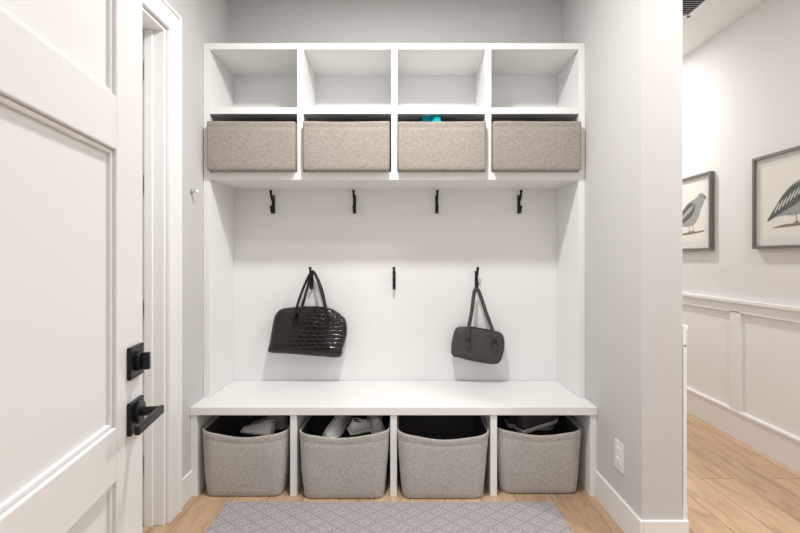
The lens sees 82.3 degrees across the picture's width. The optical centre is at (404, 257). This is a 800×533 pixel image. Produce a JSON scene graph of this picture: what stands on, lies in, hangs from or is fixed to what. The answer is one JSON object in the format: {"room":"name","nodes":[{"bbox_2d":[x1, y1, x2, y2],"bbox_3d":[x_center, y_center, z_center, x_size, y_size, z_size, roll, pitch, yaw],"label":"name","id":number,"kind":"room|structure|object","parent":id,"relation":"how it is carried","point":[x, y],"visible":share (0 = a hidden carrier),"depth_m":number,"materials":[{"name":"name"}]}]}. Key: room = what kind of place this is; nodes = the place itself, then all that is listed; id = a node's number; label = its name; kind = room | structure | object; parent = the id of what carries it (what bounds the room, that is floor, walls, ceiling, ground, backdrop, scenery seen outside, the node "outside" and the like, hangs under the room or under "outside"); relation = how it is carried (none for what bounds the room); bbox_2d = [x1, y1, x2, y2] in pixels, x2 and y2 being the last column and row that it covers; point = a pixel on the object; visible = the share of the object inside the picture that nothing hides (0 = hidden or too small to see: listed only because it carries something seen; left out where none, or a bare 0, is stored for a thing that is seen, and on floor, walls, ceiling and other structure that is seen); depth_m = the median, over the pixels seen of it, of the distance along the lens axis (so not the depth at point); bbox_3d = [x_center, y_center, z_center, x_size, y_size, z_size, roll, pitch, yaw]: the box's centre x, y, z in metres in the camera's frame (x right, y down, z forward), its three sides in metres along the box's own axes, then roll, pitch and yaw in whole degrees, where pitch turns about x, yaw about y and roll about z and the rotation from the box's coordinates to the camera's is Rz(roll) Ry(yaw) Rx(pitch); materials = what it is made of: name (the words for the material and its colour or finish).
{"room":"mudroom","nodes":[
{"label":"mudroom","id":0,"kind":"room"},
{"bbox_2d":[144,0,228,477],"bbox_3d":[-1.234,-0.210,1.562,0.150,3.000,3.165,0,0,0],"label":"wall","id":1,"kind":"structure","parent":0,"point":[203,21],"depth_m":2.50,"materials":[{"name":"grey paint"}]},
{"bbox_2d":[142,60,142,474],"bbox_3d":[-1.278,0.093,1.772,0.049,2.373,0.863,0,0,0],"label":"door","id":2,"kind":"structure","parent":1,"relation":"in","point":[142,60],"depth_m":2.19,"materials":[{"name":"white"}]},
{"bbox_2d":[142,0,181,526],"bbox_3d":[-1.218,0.033,1.772,0.172,2.515,1.125,0,0,0],"label":"trim","id":3,"kind":"structure","parent":1,"relation":"attached to","point":[161,40],"depth_m":2.21,"materials":[{"name":"white wood"}]},
{"bbox_2d":[182,470,191,507],"bbox_3d":[-1.151,1.218,2.405,0.015,0.145,0.141,0,0,0],"label":"baseboard","id":4,"kind":"structure","parent":1,"relation":"attached to","point":[187,479],"depth_m":2.41,"materials":[{"name":"white wood"}]},
{"bbox_2d":[190,189,198,193],"bbox_3d":[-1.139,-0.360,2.487,0.040,0.028,0.028,0,0,0],"label":"door stop","id":5,"kind":"object","parent":1,"relation":"attached to","point":[191,190],"visible":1,"depth_m":2.48,"materials":[{"name":"silver metal"}]},
{"bbox_2d":[229,0,561,42],"bbox_3d":[-0.059,-0.210,3.085,2.200,3.000,0.120,0,0,0],"label":"wall","id":6,"kind":"structure","parent":0,"point":[250,21],"depth_m":3.02,"materials":[{"name":"grey paint"}]},
{"bbox_2d":[142,412,799,532],"bbox_3d":[0.599,1.320,2.050,3.816,0.060,7.100,0,0,0],"label":"floor","id":7,"kind":"structure","parent":0,"point":[733,486],"depth_m":2.45,"materials":[{"name":"brown wood"}]},
{"bbox_2d":[0,0,141,532],"bbox_3d":[-0.560,0.070,0.632,0.045,2.420,0.870,0,0,-9],"label":"leaf","id":8,"kind":"object","parent":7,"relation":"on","point":[71,70],"visible":1,"depth_m":0.78,"materials":[{"name":"white wood"}]},
{"bbox_2d":[127,342,163,436],"bbox_3d":[-0.563,0.288,0.974,0.060,0.190,0.160,0,0,-9],"label":"door lever","id":9,"kind":"object","parent":8,"relation":"attached to","point":[138,360],"visible":1,"depth_m":1.00,"materials":[{"name":"black metal"}]},
{"bbox_2d":[202,415,289,495],"bbox_3d":[-0.870,1.107,2.665,0.479,0.365,0.444,0,0,0],"label":"storage basket","id":10,"kind":"object","parent":7,"relation":"on","point":[236,463],"visible":0.66,"depth_m":2.46,"materials":[{"name":"fabric"}]},
{"bbox_3d":[-0.862,1.145,2.676,0.336,0.266,0.297,0,0,0],"label":"shoes","id":11,"kind":"object","parent":10,"relation":"in","visible":0},
{"bbox_2d":[240,420,275,435],"bbox_3d":[-0.836,0.971,2.611,0.216,0.106,0.085,0,0,18],"label":"sneaker","id":12,"kind":"object","parent":11,"relation":"on","point":[267,427],"visible":0.94,"depth_m":2.59,"materials":[{"name":"white"}]},
{"bbox_2d":[250,415,289,429],"bbox_3d":[-0.819,0.982,2.759,0.251,0.132,0.088,0,0,14],"label":"sneaker","id":13,"kind":"object","parent":11,"relation":"on","point":[282,422],"visible":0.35,"depth_m":2.73,"materials":[{"name":"white"}]},
{"bbox_2d":[299,415,389,497],"bbox_3d":[-0.326,1.107,2.639,0.495,0.365,0.443,0,0,0],"label":"storage basket","id":14,"kind":"object","parent":7,"relation":"on","point":[350,467],"visible":0.84,"depth_m":2.43,"materials":[{"name":"fabric"}]},
{"bbox_2d":[340,433,364,437],"bbox_3d":[-0.332,1.148,2.653,0.372,0.260,0.283,0,0,0],"label":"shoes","id":15,"kind":"object","parent":14,"relation":"in","point":[343,435],"visible":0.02,"depth_m":2.66,"materials":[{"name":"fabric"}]},
{"bbox_2d":[322,415,352,437],"bbox_3d":[-0.384,0.935,2.640,0.102,0.145,0.290,0,0,16],"label":"sneaker","id":16,"kind":"object","parent":15,"relation":"on","point":[338,425],"visible":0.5,"depth_m":2.58,"materials":[{"name":"white fabric"}]},
{"bbox_2d":[347,418,382,435],"bbox_3d":[-0.216,0.941,2.603,0.215,0.097,0.080,0,0,-34],"label":"sneaker","id":17,"kind":"object","parent":14,"relation":"in","point":[358,426],"visible":0.8,"depth_m":2.55,"materials":[{"name":"white"}]},
{"bbox_2d":[366,415,384,433],"bbox_3d":[-0.169,0.934,2.681,0.098,0.125,0.282,0,0,-10],"label":"sneaker","id":18,"kind":"object","parent":14,"relation":"in","point":[377,426],"visible":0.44,"depth_m":2.55,"materials":[{"name":"white fabric"}]},
{"bbox_2d":[205,502,572,532],"bbox_3d":[-0.072,1.284,1.978,1.715,0.010,0.855,0,0,0],"label":"area rug","id":19,"kind":"object","parent":7,"relation":"on","point":[235,517],"visible":1,"depth_m":2.25,"materials":[{"name":"grey fabric"}]},
{"bbox_2d":[190,380,596,495],"bbox_3d":[-0.059,1.048,2.746,2.198,0.485,0.556,0,0,0],"label":"storage bench","id":20,"kind":"object","parent":7,"relation":"on","point":[299,399],"visible":0.69,"depth_m":2.57,"materials":[{"name":"white wood"}]},
{"bbox_2d":[204,43,584,397],"bbox_3d":[-0.059,-0.217,2.831,2.198,2.042,0.386,0,0,0],"label":"cubby shelf","id":21,"kind":"object","parent":20,"relation":"on","point":[531,263],"visible":0.86,"depth_m":3.01,"materials":[{"name":"white wood"}]},
{"bbox_2d":[207,121,296,171],"bbox_3d":[-0.871,-0.636,2.792,0.503,0.280,0.404,0,0,0],"label":"fabric bin","id":22,"kind":"object","parent":21,"relation":"attached to","point":[232,146],"visible":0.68,"depth_m":2.59,"materials":[{"name":"fabric"}]},
{"bbox_2d":[269,190,274,213],"bbox_3d":[-0.862,-0.365,2.978,0.021,0.150,0.073,0,0,0],"label":"coat hook","id":23,"kind":"object","parent":21,"relation":"attached to","point":[272,197],"visible":1,"depth_m":2.98,"materials":[{"name":"black metal"}]},
{"bbox_2d":[309,267,313,289],"bbox_3d":[-0.608,0.132,2.978,0.021,0.150,0.073,0,0,0],"label":"coat hook","id":24,"kind":"object","parent":21,"relation":"attached to","point":[311,284],"visible":0.94,"depth_m":2.99,"materials":[{"name":"black metal"}]},
{"bbox_2d":[268,270,346,357],"bbox_3d":[-0.620,0.355,2.937,0.501,0.556,0.125,0,0,0],"label":"handbag","id":25,"kind":"object","parent":24,"relation":"hanging from","point":[321,331],"visible":1,"depth_m":2.90,"materials":[{"name":"black leather"}]},
{"bbox_2d":[303,121,390,171],"bbox_3d":[-0.330,-0.636,2.792,0.494,0.281,0.404,0,0,0],"label":"fabric bin","id":26,"kind":"object","parent":21,"relation":"attached to","point":[365,146],"visible":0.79,"depth_m":2.59,"materials":[{"name":"fabric"}]},
{"bbox_2d":[334,120,364,121],"bbox_3d":[-0.329,-0.665,2.798,0.436,0.310,0.333,0,0,0],"label":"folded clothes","id":27,"kind":"object","parent":26,"relation":"in","point":[337,120],"visible":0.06,"depth_m":2.69,"materials":[{"name":"fabric"}]},
{"bbox_2d":[352,190,355,213],"bbox_3d":[-0.328,-0.365,2.978,0.021,0.150,0.073,0,0,0],"label":"coat hook","id":28,"kind":"object","parent":21,"relation":"attached to","point":[353,191],"visible":1,"depth_m":2.97,"materials":[{"name":"black metal"}]},
{"bbox_2d":[392,267,395,289],"bbox_3d":[-0.068,0.132,2.978,0.021,0.150,0.073,0,0,0],"label":"coat hook","id":29,"kind":"object","parent":21,"relation":"attached to","point":[393,268],"visible":1,"depth_m":2.96,"materials":[{"name":"black metal"}]},
{"bbox_2d":[435,190,438,213],"bbox_3d":[0.212,-0.365,2.978,0.021,0.150,0.073,0,0,0],"label":"coat hook","id":30,"kind":"object","parent":21,"relation":"attached to","point":[437,191],"visible":1,"depth_m":2.97,"materials":[{"name":"black metal"}]},
{"bbox_2d":[397,121,485,171],"bbox_3d":[0.211,-0.636,2.792,0.503,0.281,0.405,0,0,0],"label":"fabric bin","id":31,"kind":"object","parent":21,"relation":"attached to","point":[455,146],"visible":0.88,"depth_m":2.59,"materials":[{"name":"fabric"}]},
{"bbox_2d":[421,115,440,121],"bbox_3d":[0.157,-0.702,2.678,0.185,0.344,0.102,0,0,0],"label":"folded towel","id":32,"kind":"object","parent":31,"relation":"in","point":[435,118],"visible":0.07,"depth_m":2.67,"materials":[{"name":"teal fabric"}]},
{"bbox_2d":[475,267,478,287],"bbox_3d":[0.472,0.132,2.978,0.021,0.150,0.073,0,0,0],"label":"coat hook","id":33,"kind":"object","parent":21,"relation":"attached to","point":[477,268],"visible":0.96,"depth_m":2.96,"materials":[{"name":"black metal"}]},
{"bbox_2d":[451,287,504,363],"bbox_3d":[0.470,0.433,2.933,0.339,0.485,0.127,0,0,0],"label":"shoulder bag","id":34,"kind":"object","parent":33,"relation":"hanging from","point":[481,345],"visible":1,"depth_m":2.90,"materials":[{"name":"grey leather"}]},
{"bbox_2d":[517,190,522,213],"bbox_3d":[0.752,-0.365,2.978,0.021,0.150,0.073,0,0,0],"label":"coat hook","id":35,"kind":"object","parent":21,"relation":"attached to","point":[519,197],"visible":1,"depth_m":2.99,"materials":[{"name":"black metal"}]},
{"bbox_2d":[491,121,580,171],"bbox_3d":[0.753,-0.636,2.792,0.503,0.280,0.404,0,0,0],"label":"fabric bin","id":36,"kind":"object","parent":21,"relation":"attached to","point":[516,146],"visible":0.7,"depth_m":2.59,"materials":[{"name":"fabric"}]},
{"bbox_2d":[397,415,488,497],"bbox_3d":[0.209,1.107,2.639,0.502,0.365,0.444,0,0,0],"label":"storage basket","id":37,"kind":"object","parent":7,"relation":"on","point":[429,468],"visible":0.84,"depth_m":2.44,"materials":[{"name":"fabric"}]},
{"bbox_2d":[423,433,453,439],"bbox_3d":[0.217,1.151,2.656,0.352,0.254,0.301,0,0,0],"label":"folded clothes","id":38,"kind":"object","parent":37,"relation":"in","point":[430,435],"visible":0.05,"depth_m":2.66,"materials":[{"name":"fabric"}]},
{"bbox_2d":[497,415,581,492],"bbox_3d":[0.742,1.109,2.694,0.480,0.362,0.441,0,0,0],"label":"storage basket","id":39,"kind":"object","parent":7,"relation":"on","point":[547,462],"visible":0.64,"depth_m":2.49,"materials":[{"name":"fabric"}]},
{"bbox_2d":[518,431,540,434],"bbox_3d":[0.730,1.148,2.717,0.341,0.261,0.286,0,0,0],"label":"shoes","id":40,"kind":"object","parent":39,"relation":"in","point":[533,432],"visible":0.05,"depth_m":2.71,"materials":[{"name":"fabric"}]},
{"bbox_2d":[504,415,553,430],"bbox_3d":[0.763,0.968,2.796,0.297,0.154,0.104,0,0,-4],"label":"sneaker","id":41,"kind":"object","parent":40,"relation":"on","point":[510,421],"visible":0.2,"depth_m":2.75,"materials":[{"name":"white"}]},
{"bbox_2d":[514,415,557,433],"bbox_3d":[0.785,0.943,2.703,0.296,0.129,0.104,0,0,-29],"label":"sneaker","id":42,"kind":"object","parent":40,"relation":"on","point":[525,424],"visible":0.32,"depth_m":2.65,"materials":[{"name":"white"}]},
{"bbox_2d":[562,0,681,519],"bbox_3d":[1.131,-0.210,3.753,0.179,3.000,3.493,0,0,0],"label":"wall","id":43,"kind":"structure","parent":0,"point":[633,48],"depth_m":2.07,"materials":[{"name":"grey paint"}]},
{"bbox_2d":[614,438,623,474],"bbox_3d":[1.036,0.957,2.212,0.010,0.136,0.090,0,0,0],"label":"wall outlet","id":44,"kind":"object","parent":43,"relation":"attached to","point":[618,447],"visible":1,"depth_m":2.20,"materials":[{"name":"white plastic"}]},
{"bbox_2d":[595,470,688,532],"bbox_3d":[1.133,1.218,2.234,0.214,0.145,0.484,0,0,0],"label":"baseboard","id":45,"kind":"structure","parent":43,"relation":"attached to","point":[624,516],"depth_m":2.13,"materials":[{"name":"white wood"}]},
{"bbox_2d":[682,324,687,519],"bbox_3d":[1.232,0.793,3.753,0.024,0.994,3.493,0,0,0],"label":"trim","id":46,"kind":"structure","parent":43,"relation":"attached to","point":[684,327],"depth_m":2.01,"materials":[{"name":"white wood"}]},
{"bbox_2d":[682,0,763,58],"bbox_3d":[0.599,-1.740,2.050,3.816,0.060,7.100,0,0,0],"label":"ceiling","id":47,"kind":"structure","parent":0,"point":[714,16],"depth_m":3.30,"materials":[{"name":"white paint"}]},
{"bbox_2d":[682,0,708,17],"bbox_3d":[1.815,-1.704,3.037,0.390,0.012,0.395,0,0,0],"label":"ceiling vent","id":48,"kind":"object","parent":47,"relation":"attached to","point":[689,7],"depth_m":3.11,"materials":[{"name":"white metal"}]},
{"bbox_2d":[682,0,799,306],"bbox_3d":[2.447,-0.210,2.050,0.120,3.000,7.100,0,0,0],"label":"wall","id":49,"kind":"structure","parent":0,"point":[741,87],"depth_m":3.23,"materials":[{"name":"white paint"}]},
{"bbox_2d":[682,171,713,250],"bbox_3d":[2.369,-0.365,3.831,0.035,0.609,0.610,0,0,0],"label":"framed bird print","id":50,"kind":"object","parent":49,"relation":"attached to","point":[697,190],"visible":0.73,"depth_m":3.69,"materials":[{"name":"white paper"}]},
{"bbox_2d":[682,293,799,472],"bbox_3d":[2.368,0.793,2.000,0.038,0.994,7.000,0,0,0],"label":"wainscoting","id":51,"kind":"structure","parent":49,"relation":"attached to","point":[743,356],"depth_m":3.17,"materials":[{"name":"white wood"}]},
{"bbox_2d":[752,145,799,248],"bbox_3d":[2.369,-0.365,2.795,0.035,0.609,0.610,0,0,0],"label":"framed bird print","id":52,"kind":"object","parent":49,"relation":"attached to","point":[775,176],"visible":1,"depth_m":2.92,"materials":[{"name":"paper"}]}
]}

